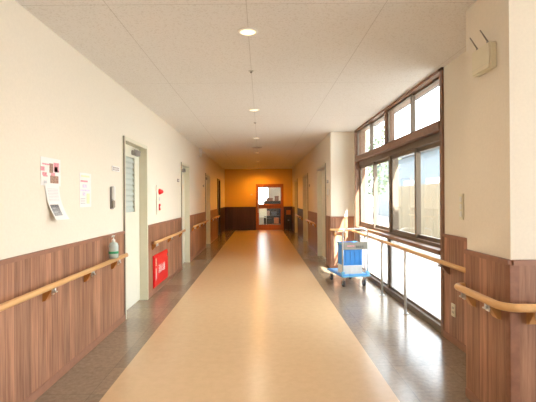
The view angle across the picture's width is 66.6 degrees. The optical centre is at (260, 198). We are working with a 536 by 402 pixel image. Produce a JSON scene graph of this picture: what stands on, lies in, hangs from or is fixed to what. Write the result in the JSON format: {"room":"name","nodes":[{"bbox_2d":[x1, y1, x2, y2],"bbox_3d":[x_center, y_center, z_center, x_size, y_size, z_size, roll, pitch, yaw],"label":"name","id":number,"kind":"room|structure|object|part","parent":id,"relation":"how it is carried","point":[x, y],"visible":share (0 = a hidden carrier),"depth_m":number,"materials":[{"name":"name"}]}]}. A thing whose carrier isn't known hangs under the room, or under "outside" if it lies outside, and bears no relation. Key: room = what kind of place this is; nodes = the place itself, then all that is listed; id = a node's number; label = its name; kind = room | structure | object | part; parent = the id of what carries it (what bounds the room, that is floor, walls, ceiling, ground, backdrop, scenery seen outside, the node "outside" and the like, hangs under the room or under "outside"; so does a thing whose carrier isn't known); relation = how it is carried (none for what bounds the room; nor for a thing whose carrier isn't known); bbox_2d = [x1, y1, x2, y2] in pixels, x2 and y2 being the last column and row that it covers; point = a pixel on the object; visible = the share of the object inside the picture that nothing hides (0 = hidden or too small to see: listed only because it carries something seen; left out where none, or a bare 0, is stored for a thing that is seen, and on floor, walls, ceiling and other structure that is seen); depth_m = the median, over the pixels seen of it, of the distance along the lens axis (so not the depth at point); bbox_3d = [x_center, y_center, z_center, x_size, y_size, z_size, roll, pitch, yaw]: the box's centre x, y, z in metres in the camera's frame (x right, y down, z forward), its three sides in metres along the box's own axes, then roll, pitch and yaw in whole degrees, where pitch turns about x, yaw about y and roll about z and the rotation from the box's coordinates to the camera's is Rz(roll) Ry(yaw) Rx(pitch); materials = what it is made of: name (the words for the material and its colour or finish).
{"room":"hospital interior","nodes":[
{"label":"hospital interior","id":0,"kind":"room"},
{"bbox_2d":[0,0,224,401],"bbox_3d":[-1.620,0.056,6.750,0.174,2.630,21.500,0,0,0],"label":"wall","id":1,"kind":"structure","parent":0,"point":[55,103],"depth_m":3.25,"materials":[{"name":"beige paint"}]},
{"bbox_2d":[40,156,68,219],"bbox_3d":[-1.527,-0.069,3.035,0.057,0.460,0.310,0,0,0],"label":"sheets","id":2,"kind":"object","parent":1,"relation":"attached to","point":[49,167],"visible":1,"depth_m":3.04,"materials":[{"name":"white paper"}]},
{"bbox_2d":[41,163,58,183],"bbox_3d":[-1.554,-0.189,3.010,0.001,0.160,0.260,0,0,0],"label":"print","id":3,"kind":"object","parent":2,"relation":"attached to","point":[49,171],"depth_m":3.01},
{"bbox_2d":[48,190,61,215],"bbox_3d":[-1.532,0.028,3.049,0.036,0.202,0.170,0,0,0],"label":"print","id":4,"kind":"object","parent":2,"relation":"attached to","point":[54,200],"depth_m":3.05},
{"bbox_3d":[-1.545,0.848,0.300,0.012,0.925,8.600,0,0,0],"label":"wainscot panel","id":5,"kind":"part","parent":1,"relation":"part of","materials":[{"name":"brown wood"}]},
{"bbox_2d":[0,253,127,311],"bbox_3d":[-1.491,0.660,2.420,0.098,0.135,4.076,0,0,0],"label":"handrail","id":6,"kind":"object","parent":1,"relation":"attached to","point":[48,290],"visible":1,"depth_m":2.89,"materials":[{"name":"brown wood"}]},
{"bbox_2d":[109,235,118,258],"bbox_3d":[-1.467,0.480,4.060,0.096,0.229,0.096,0,0,0],"label":"soap pump bottle","id":7,"kind":"object","parent":6,"relation":"on","point":[113,246],"visible":1,"depth_m":4.02,"materials":[{"name":"white plastic"}]},
{"bbox_3d":[-1.538,1.338,0.300,0.020,0.065,8.600,0,0,0],"label":"baseboard","id":8,"kind":"part","parent":1,"relation":"part of","materials":[{"name":"brown wood"}]},
{"bbox_2d":[79,172,90,206],"bbox_3d":[-1.556,-0.074,3.618,0.002,0.300,0.235,0,0,0],"label":"poster","id":9,"kind":"object","parent":1,"relation":"attached to","point":[84,178],"visible":1,"depth_m":3.61,"materials":[{"name":"white paper"}]},
{"bbox_2d":[81,175,89,203],"bbox_3d":[-1.555,-0.079,3.610,0.001,0.250,0.180,0,0,0],"label":"print","id":10,"kind":"object","parent":9,"relation":"attached to","point":[85,179],"depth_m":3.62},
{"bbox_2d":[110,186,115,208],"bbox_3d":[-1.536,-0.009,4.242,0.042,0.240,0.085,0,0,0],"label":"handset","id":11,"kind":"object","parent":1,"relation":"attached to","point":[112,189],"visible":1,"depth_m":4.21,"materials":[{"name":"white plastic"}]},
{"bbox_2d":[112,166,119,171],"bbox_3d":[-1.555,-0.317,4.370,0.009,0.055,0.220,0,0,0],"label":"room sign","id":12,"kind":"object","parent":1,"relation":"attached to","point":[114,168],"visible":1,"depth_m":4.38,"materials":[{"name":"white plastic"}]},
{"bbox_2d":[122,136,148,319],"bbox_3d":[-1.608,0.331,5.074,0.153,2.080,0.953,0,0,0],"label":"door","id":13,"kind":"structure","parent":1,"relation":"in","point":[135,154],"depth_m":5.29,"materials":[{"name":"beige metal"}]},
{"bbox_3d":[-1.642,-0.173,5.005,0.010,0.730,0.620,0,0,0],"label":"louvre frame","id":14,"kind":"part","parent":13,"relation":"part of","materials":[{"name":"beige paint"}]},
{"bbox_2d":[156,185,163,214],"bbox_3d":[-1.518,0.021,6.190,0.078,0.440,0.260,0,0,0],"label":"panel","id":15,"kind":"object","parent":1,"relation":"attached to","point":[159,191],"visible":1,"depth_m":6.15,"materials":[{"name":"white plastic"}]},
{"bbox_3d":[-1.551,0.021,6.190,0.012,0.440,0.260,0,0,0],"label":"panel","id":16,"kind":"part","parent":15,"relation":"part of","materials":[{"name":"white plastic"}]},
{"bbox_2d":[153,249,167,288],"bbox_3d":[-1.523,1.051,6.230,0.030,0.460,0.860,0,0,0],"label":"cabinet","id":17,"kind":"object","parent":1,"relation":"attached to","point":[160,260],"visible":1,"depth_m":6.14,"materials":[{"name":"red metal"}]},
{"bbox_3d":[-1.545,0.848,6.735,0.012,0.925,2.370,0,0,0],"label":"wainscot panel","id":18,"kind":"part","parent":1,"relation":"part of","materials":[{"name":"brown wood"}]},
{"bbox_3d":[-1.538,1.338,6.735,0.020,0.065,2.370,0,0,0],"label":"baseboard","id":19,"kind":"part","parent":1,"relation":"part of","materials":[{"name":"brown wood"}]},
{"bbox_2d":[152,229,185,249],"bbox_3d":[-1.491,0.660,6.750,0.098,0.135,2.216,0,0,0],"label":"handrail","id":20,"kind":"object","parent":1,"relation":"attached to","point":[170,237],"visible":1,"depth_m":6.42,"materials":[{"name":"brown wood"}]},
{"bbox_3d":[-1.466,0.615,6.750,0.042,0.042,2.180,0,0,0],"label":"rail","id":21,"kind":"part","parent":20,"relation":"part of","materials":[{"name":"brown wood"}]},
{"bbox_2d":[181,162,189,268],"bbox_3d":[-1.608,0.331,8.358,0.153,2.080,0.883,0,0,0],"label":"door","id":22,"kind":"structure","parent":1,"relation":"in","point":[185,170],"depth_m":8.76,"materials":[{"name":"beige metal"}]},
{"bbox_3d":[-1.545,0.848,10.075,0.012,0.925,2.550,0,0,0],"label":"wainscot panel","id":23,"kind":"part","parent":1,"relation":"part of","materials":[{"name":"brown wood"}]},
{"bbox_3d":[-1.538,1.338,10.075,0.020,0.065,2.550,0,0,0],"label":"baseboard","id":24,"kind":"part","parent":1,"relation":"part of","materials":[{"name":"brown wood"}]},
{"bbox_2d":[192,220,208,230],"bbox_3d":[-1.491,0.660,10.085,0.098,0.135,2.366,0,0,0],"label":"handrail","id":25,"kind":"object","parent":1,"relation":"attached to","point":[204,222],"visible":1,"depth_m":9.78,"materials":[{"name":"brown wood"}]},
{"bbox_2d":[205,173,210,243],"bbox_3d":[-1.608,0.331,11.848,0.153,2.080,1.003,0,0,0],"label":"door","id":26,"kind":"structure","parent":1,"relation":"in","point":[207,176],"depth_m":12.30,"materials":[{"name":"beige metal"}]},
{"bbox_3d":[-1.545,0.848,13.425,0.012,0.925,2.150,0,0,0],"label":"wainscot panel","id":27,"kind":"part","parent":1,"relation":"part of","materials":[{"name":"brown wood"}]},
{"bbox_2d":[217,179,220,234],"bbox_3d":[-1.608,0.331,14.973,0.153,2.080,0.953,0,0,0],"label":"door","id":28,"kind":"structure","parent":1,"relation":"in","point":[218,180],"depth_m":15.27,"materials":[{"name":"metal"}]},
{"bbox_3d":[-1.545,0.848,16.475,0.012,0.925,2.050,0,0,0],"label":"wainscot panel","id":29,"kind":"part","parent":1,"relation":"part of","materials":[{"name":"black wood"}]},
{"bbox_2d":[15,0,476,168],"bbox_3d":[1.441,-1.355,8.850,7.500,0.150,25.700,0,0,0],"label":"ceiling","id":30,"kind":"structure","parent":0,"point":[320,68],"depth_m":3.67,"materials":[{"name":"white paint"}]},
{"bbox_2d":[238,27,257,36],"bbox_3d":[-0.099,-1.263,3.100,0.156,0.012,0.156,0,0,0],"label":"recessed light","id":31,"kind":"object","parent":30,"relation":"in","point":[246,31],"visible":1,"depth_m":3.09,"materials":[{"name":"beige"}]},
{"bbox_2d":[34,224,470,401],"bbox_3d":[1.460,1.400,8.850,7.500,0.100,25.700,0,0,0],"label":"floor","id":32,"kind":"structure","parent":0,"point":[256,315],"depth_m":3.82,"materials":[{"name":"beige laminate"}]},
{"bbox_2d":[259,208,266,224],"bbox_3d":[0.027,0.920,19.898,0.400,0.880,0.405,0,0,-20],"label":"desk chair","id":33,"kind":"object","parent":32,"relation":"on","point":[262,212],"visible":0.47,"depth_m":19.71,"materials":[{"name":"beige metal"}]},
{"bbox_3d":[0.090,0.669,19.719,0.400,0.380,0.025,0,0,-20],"label":"backrest","id":34,"kind":"part","parent":33,"relation":"part of","materials":[{"name":"beige metal"}]},
{"bbox_2d":[264,201,280,223],"bbox_3d":[0.585,0.736,20.905,0.880,1.240,0.370,0,0,0],"label":"open shelf","id":35,"kind":"object","parent":32,"relation":"on","point":[278,210],"visible":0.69,"depth_m":21.08,"materials":[{"name":"grey metal"}]},
{"bbox_2d":[265,218,271,223],"bbox_3d":[0.388,1.152,20.880,0.312,0.260,0.232,0,0,0],"label":"storage box","id":36,"kind":"object","parent":35,"relation":"on","point":[269,220],"visible":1,"depth_m":20.77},
{"bbox_2d":[274,218,278,223],"bbox_3d":[0.788,1.129,20.880,0.252,0.300,0.232,0,0,0],"label":"storage box","id":37,"kind":"object","parent":35,"relation":"on","point":[276,220],"visible":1,"depth_m":20.77,"materials":[{"name":"brown cardboard"}]},
{"bbox_2d":[285,208,290,229],"bbox_3d":[1.166,0.887,17.355,0.260,0.930,0.210,0,0,0],"label":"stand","id":38,"kind":"object","parent":32,"relation":"on","point":[287,210],"visible":0.98,"depth_m":17.40,"materials":[{"name":"brown wood"}]},
{"bbox_2d":[327,228,369,286],"bbox_3d":[1.381,0.899,6.520,0.460,0.902,0.696,0,0,-10],"label":"trolley","id":39,"kind":"object","parent":32,"relation":"on","point":[347,245],"visible":0.87,"depth_m":6.21,"materials":[{"name":"blue plastic"}]},
{"bbox_2d":[337,263,362,273],"bbox_3d":[1.389,1.089,6.369,0.324,0.130,0.264,0,0,-10],"label":"crate","id":40,"kind":"object","parent":39,"relation":"on","point":[348,269],"visible":0.79,"depth_m":6.25,"materials":[{"name":"plastic"}]},
{"bbox_2d":[337,241,361,265],"bbox_3d":[1.387,0.853,6.369,0.324,0.340,0.264,0,0,-10],"label":"crate","id":41,"kind":"object","parent":40,"relation":"on","point":[351,257],"visible":0.61,"depth_m":6.26,"materials":[{"name":"plastic"}]},
{"bbox_3d":[1.435,0.811,6.215,0.425,0.727,0.025,0,0,-10],"label":"handle","id":42,"kind":"part","parent":39,"relation":"part of","materials":[{"name":"metal"}]},
{"bbox_2d":[224,169,292,229],"bbox_3d":[-0.050,0.045,17.563,3.300,2.630,0.174,0,0,0],"label":"wall","id":43,"kind":"structure","parent":0,"point":[240,206],"depth_m":17.50,"materials":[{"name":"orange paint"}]},
{"bbox_3d":[-0.883,0.844,17.494,1.337,0.925,0.012,0,0,0],"label":"wainscot panel","id":44,"kind":"part","parent":43,"relation":"part of","materials":[{"name":"black wood"}]},
{"bbox_3d":[-0.879,1.334,17.490,1.337,0.065,0.020,0,0,0],"label":"baseboard","id":45,"kind":"part","parent":43,"relation":"part of","materials":[{"name":"brown wood"}]},
{"bbox_2d":[256,184,283,229],"bbox_3d":[0.375,0.367,17.529,1.185,1.980,0.142,0,0,0],"label":"door","id":46,"kind":"structure","parent":43,"relation":"in","point":[258,206],"depth_m":17.51,"materials":[{"name":"brown wood"}]},
{"bbox_3d":[1.163,0.829,17.494,0.385,0.925,0.012,0,0,0],"label":"wainscot panel","id":47,"kind":"part","parent":43,"relation":"part of","materials":[{"name":"black wood"}]},
{"bbox_2d":[260,187,280,223],"bbox_3d":[0.100,0.044,19.650,4.600,2.630,4.000,0,0,0],"label":"wall","id":48,"kind":"structure","parent":0,"point":[274,191],"depth_m":21.50,"materials":[{"name":"white paint"}]},
{"bbox_2d":[292,132,338,267],"bbox_3d":[1.413,0.035,12.685,0.174,2.630,9.630,0,0,0],"label":"wall","id":49,"kind":"structure","parent":0,"point":[326,151],"depth_m":9.88,"materials":[{"name":"beige paint"}]},
{"bbox_3d":[1.350,0.828,16.825,0.012,0.925,1.350,0,0,0],"label":"wainscot panel","id":50,"kind":"part","parent":49,"relation":"part of","materials":[{"name":"black wood"}]},
{"bbox_2d":[294,179,297,232],"bbox_3d":[1.401,0.310,15.534,0.162,2.080,1.233,0,0,0],"label":"door","id":51,"kind":"structure","parent":49,"relation":"in","point":[296,180],"depth_m":16.10,"materials":[{"name":"beige metal"}]},
{"bbox_3d":[1.350,0.828,13.935,0.012,0.925,1.970,0,0,0],"label":"wainscot panel","id":52,"kind":"part","parent":49,"relation":"part of","materials":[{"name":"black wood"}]},
{"bbox_2d":[303,173,307,241],"bbox_3d":[1.401,0.310,12.284,0.162,2.080,1.333,0,0,0],"label":"door","id":53,"kind":"structure","parent":49,"relation":"in","point":[305,177],"depth_m":12.90,"materials":[{"name":"beige metal"}]},
{"bbox_2d":[305,219,315,226],"bbox_3d":[1.293,0.640,10.660,0.098,0.135,1.756,0,0,0],"label":"handrail","id":54,"kind":"object","parent":49,"relation":"attached to","point":[308,221],"visible":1,"depth_m":10.40,"materials":[{"name":"brown wood"}]},
{"bbox_3d":[1.350,0.828,10.650,0.012,0.925,1.940,0,0,0],"label":"wainscot panel","id":55,"kind":"part","parent":49,"relation":"part of","materials":[{"name":"brown wood"}]},
{"bbox_2d":[317,163,326,257],"bbox_3d":[1.401,0.310,9.049,0.162,2.080,1.263,0,0,0],"label":"door","id":56,"kind":"structure","parent":49,"relation":"in","point":[321,170],"depth_m":9.63,"materials":[{"name":"beige metal"}]},
{"bbox_3d":[1.350,0.828,8.145,0.012,0.925,0.550,0,0,0],"label":"wainscot panel","id":57,"kind":"part","parent":49,"relation":"part of","materials":[{"name":"brown wood"}]},
{"bbox_2d":[330,132,366,267],"bbox_3d":[1.694,0.033,8.008,0.712,2.630,0.324,0,0,0],"label":"wall pier","id":58,"kind":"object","parent":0,"point":[345,219],"visible":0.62,"depth_m":7.87,"materials":[{"name":"beige paint"}]},
{"bbox_3d":[1.570,0.827,7.864,0.452,0.925,0.012,0,0,0],"label":"wainscot panel","id":59,"kind":"part","parent":58,"relation":"part of","materials":[{"name":"brown wood"}]},
{"bbox_2d":[353,51,535,352],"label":"wall","id":60,"kind":"structure","parent":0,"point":[455,152],"depth_m":3.72,"materials":[{"name":"beige paint"}]},
{"bbox_2d":[330,67,465,336],"bbox_3d":[1.672,0.033,5.345,0.740,2.630,5.066,0,0,0],"label":"window","id":61,"kind":"structure","parent":60,"relation":"attached to","point":[431,136],"depth_m":5.38,"materials":[{"name":"brown wood"}]},
{"bbox_3d":[1.818,-1.013,7.191,0.030,0.480,0.908,0,0,0],"label":"sash","id":62,"kind":"part","parent":61,"relation":"part of","materials":[{"name":"brown metal"}]},
{"bbox_3d":[1.687,0.979,6.610,0.070,0.738,0.070,0,0,0],"label":"post","id":63,"kind":"part","parent":61,"relation":"part of","materials":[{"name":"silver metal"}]},
{"bbox_3d":[1.875,-0.063,7.186,0.030,1.080,0.918,0,0,0],"label":"sliding sash","id":64,"kind":"part","parent":61,"relation":"part of","materials":[{"name":"clear glass"}]},
{"bbox_3d":[1.851,0.915,6.758,0.030,0.725,1.775,0,0,0],"label":"sash","id":65,"kind":"part","parent":61,"relation":"part of","materials":[{"name":"brown metal"}]},
{"bbox_3d":[1.848,-1.013,6.324,0.030,0.480,0.908,0,0,0],"label":"sash","id":66,"kind":"part","parent":61,"relation":"part of","materials":[{"name":"brown metal"}]},
{"bbox_3d":[1.910,-0.063,6.329,0.030,1.080,0.918,0,0,0],"label":"sliding sash","id":67,"kind":"part","parent":61,"relation":"part of","materials":[{"name":"clear glass"}]},
{"bbox_3d":[1.687,0.979,5.690,0.070,0.738,0.070,0,0,0],"label":"post","id":68,"kind":"part","parent":61,"relation":"part of","materials":[{"name":"silver metal"}]},
{"bbox_3d":[1.838,-1.013,5.840,0.130,0.480,0.056,0,0,0],"label":"post","id":69,"kind":"part","parent":61,"relation":"part of","materials":[{"name":"brown wood"}]},
{"bbox_3d":[1.891,0.914,5.840,0.150,0.725,0.060,0,0,0],"label":"post","id":70,"kind":"part","parent":61,"relation":"part of","materials":[{"name":"brown metal"}]},
{"bbox_3d":[1.900,-0.063,5.840,0.120,1.080,0.060,0,0,0],"label":"post","id":71,"kind":"part","parent":61,"relation":"part of","materials":[{"name":"brown metal"}]},
{"bbox_3d":[1.679,0.960,5.345,0.385,0.776,5.052,0,0,-4],"label":"window handrail","id":72,"kind":"part","parent":61,"relation":"part of","materials":[{"name":"brown wood"}]},
{"bbox_3d":[1.859,0.532,5.840,0.210,0.040,3.620,0,0,0],"label":"sill","id":73,"kind":"part","parent":61,"relation":"part of","materials":[{"name":"brown wood"}]},
{"bbox_3d":[1.509,0.595,5.310,0.393,0.042,4.989,0,0,0],"label":"rail","id":74,"kind":"part","parent":61,"relation":"part of","materials":[{"name":"brown wood"}]},
{"bbox_3d":[1.818,-1.013,5.356,0.030,0.480,0.908,0,0,0],"label":"sash","id":75,"kind":"part","parent":61,"relation":"part of","materials":[{"name":"brown metal"}]},
{"bbox_3d":[1.875,-0.063,5.351,0.030,1.080,0.918,0,0,0],"label":"sliding sash","id":76,"kind":"part","parent":61,"relation":"part of","materials":[{"name":"clear glass"}]},
{"bbox_3d":[1.687,0.979,4.770,0.070,0.738,0.070,0,0,0],"label":"post","id":77,"kind":"part","parent":61,"relation":"part of","materials":[{"name":"silver metal"}]},
{"bbox_3d":[1.851,0.915,4.923,0.030,0.725,1.775,0,0,0],"label":"sash","id":78,"kind":"part","parent":61,"relation":"part of","materials":[{"name":"glass"}]},
{"bbox_3d":[1.848,-1.013,4.489,0.030,0.480,0.908,0,0,0],"label":"sash","id":79,"kind":"part","parent":61,"relation":"part of","materials":[{"name":"brown metal"}]},
{"bbox_3d":[1.910,-0.063,4.494,0.030,1.080,0.918,0,0,0],"label":"sliding sash","id":80,"kind":"part","parent":61,"relation":"part of","materials":[{"name":"clear glass"}]},
{"bbox_2d":[451,303,455,316],"bbox_3d":[1.780,1.033,3.777,0.010,0.120,0.075,0,0,0],"label":"power outlet","id":81,"kind":"object","parent":60,"relation":"attached to","point":[453,306],"visible":1,"depth_m":3.77,"materials":[{"name":"beige plastic"}]},
{"bbox_3d":[1.789,1.315,3.382,0.020,0.065,1.195,0,0,0],"label":"baseboard","id":82,"kind":"part","parent":60,"relation":"part of","materials":[{"name":"brown wood"}]},
{"bbox_3d":[1.790,0.825,3.382,0.012,0.925,1.195,0,0,0],"label":"wainscot panel","id":83,"kind":"part","parent":60,"relation":"part of","materials":[{"name":"brown wood"}]},
{"bbox_2d":[459,194,463,219],"bbox_3d":[1.784,0.075,3.618,0.013,0.222,0.075,0,0,0],"label":"light switch","id":84,"kind":"object","parent":60,"relation":"attached to","point":[461,196],"visible":1,"depth_m":3.62,"materials":[{"name":"beige plastic"}]},
{"bbox_3d":[1.337,0.637,2.680,0.060,0.049,0.032,0,0,0],"label":"bracket plate","id":85,"kind":"part","parent":60,"relation":"part of","materials":[{"name":"metal"}]},
{"bbox_3d":[1.337,0.637,2.400,0.060,0.049,0.032,0,0,0],"label":"bracket plate","id":86,"kind":"part","parent":60,"relation":"part of","materials":[{"name":"metal"}]},
{"bbox_3d":[2.452,0.633,2.497,2.305,0.135,0.613,0,0,0],"label":"pillar handrail","id":87,"kind":"part","parent":60,"relation":"part of","materials":[{"name":"brown wood"}]},
{"bbox_2d":[464,0,535,401],"bbox_3d":[3.291,0.022,2.530,3.819,2.630,0.509,0,0,0],"label":"wall pillar","id":88,"kind":"structure","parent":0,"point":[500,253],"depth_m":2.38,"materials":[{"name":"beige paint"}]},
{"bbox_3d":[1.404,1.318,2.537,0.020,0.065,0.497,0,0,0],"label":"baseboard","id":89,"kind":"part","parent":88,"relation":"part of","materials":[{"name":"brown wood"}]},
{"bbox_2d":[470,30,496,77],"bbox_3d":[1.372,-0.906,2.526,0.053,0.261,0.215,0,0,0],"label":"router","id":90,"kind":"object","parent":88,"relation":"attached to","point":[484,59],"visible":1,"depth_m":2.48,"materials":[{"name":"beige plastic"}]},
{"bbox_3d":[1.405,0.828,2.537,0.012,0.925,0.497,0,0,0],"label":"wainscot panel","id":91,"kind":"part","parent":88,"relation":"part of","materials":[{"name":"brown wood"}]},
{"bbox_3d":[1.423,0.828,2.307,0.056,0.925,0.046,0,0,0],"label":"corner trim","id":92,"kind":"part","parent":88,"relation":"part of","materials":[{"name":"brown wood"}]},
{"bbox_3d":[3.158,0.816,2.294,3.495,0.925,0.012,0,0,0],"label":"wainscot panel","id":93,"kind":"part","parent":88,"relation":"part of","materials":[{"name":"brown wood"}]},
{"bbox_3d":[1.633,-2.416,-0.700,7.100,1.970,6.600,0,0,0],"label":"wall","id":94,"kind":"structure","parent":0,"visible":0},
{"bbox_2d":[375,84,438,125],"bbox_3d":[2.194,-1.575,6.750,0.430,0.120,10.500,0,0,0],"label":"trim","id":95,"kind":"structure","parent":94,"relation":"attached to","point":[435,87],"depth_m":6.25,"materials":[{"name":"white"}]},
{"label":"outside","id":96,"kind":"structure","parent":0,"visible":0},
{"bbox_2d":[367,206,440,282],"bbox_3d":[31.005,1.354,32.000,58.010,0.180,76.000,0,0,0],"label":"ground","id":97,"kind":"structure","parent":96,"point":[426,267],"depth_m":10.40,"materials":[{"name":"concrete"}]},
{"bbox_2d":[367,124,400,199],"bbox_3d":[4.888,-0.894,17.502,2.132,4.685,2.125,0,0,0],"label":"leafy tree","id":98,"kind":"object","parent":97,"relation":"on","point":[379,173],"visible":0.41,"depth_m":17.28,"materials":[{"name":"green plant"}]},
{"bbox_2d":[368,261,440,317],"bbox_3d":[2.455,1.418,5.500,0.910,0.090,7.000,0,0,0],"label":"pavement","id":99,"kind":"structure","parent":97,"relation":"on","point":[422,289],"depth_m":6.29,"materials":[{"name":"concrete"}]},
{"bbox_2d":[377,147,439,215],"bbox_3d":[13.245,-0.838,27.000,7.300,4.450,18.800,0,0,0],"label":"building","id":100,"kind":"structure","parent":97,"relation":"on","point":[430,159],"depth_m":27.07,"materials":[{"name":"white"}]},
{"bbox_2d":[399,182,439,237],"bbox_3d":[4.679,0.507,10.500,0.150,1.880,7.000,0,0,0],"label":"wooden fence","id":101,"kind":"object","parent":97,"relation":"on","point":[430,193],"visible":0.22,"depth_m":11.55,"materials":[{"name":"yellow wood"}]}
]}

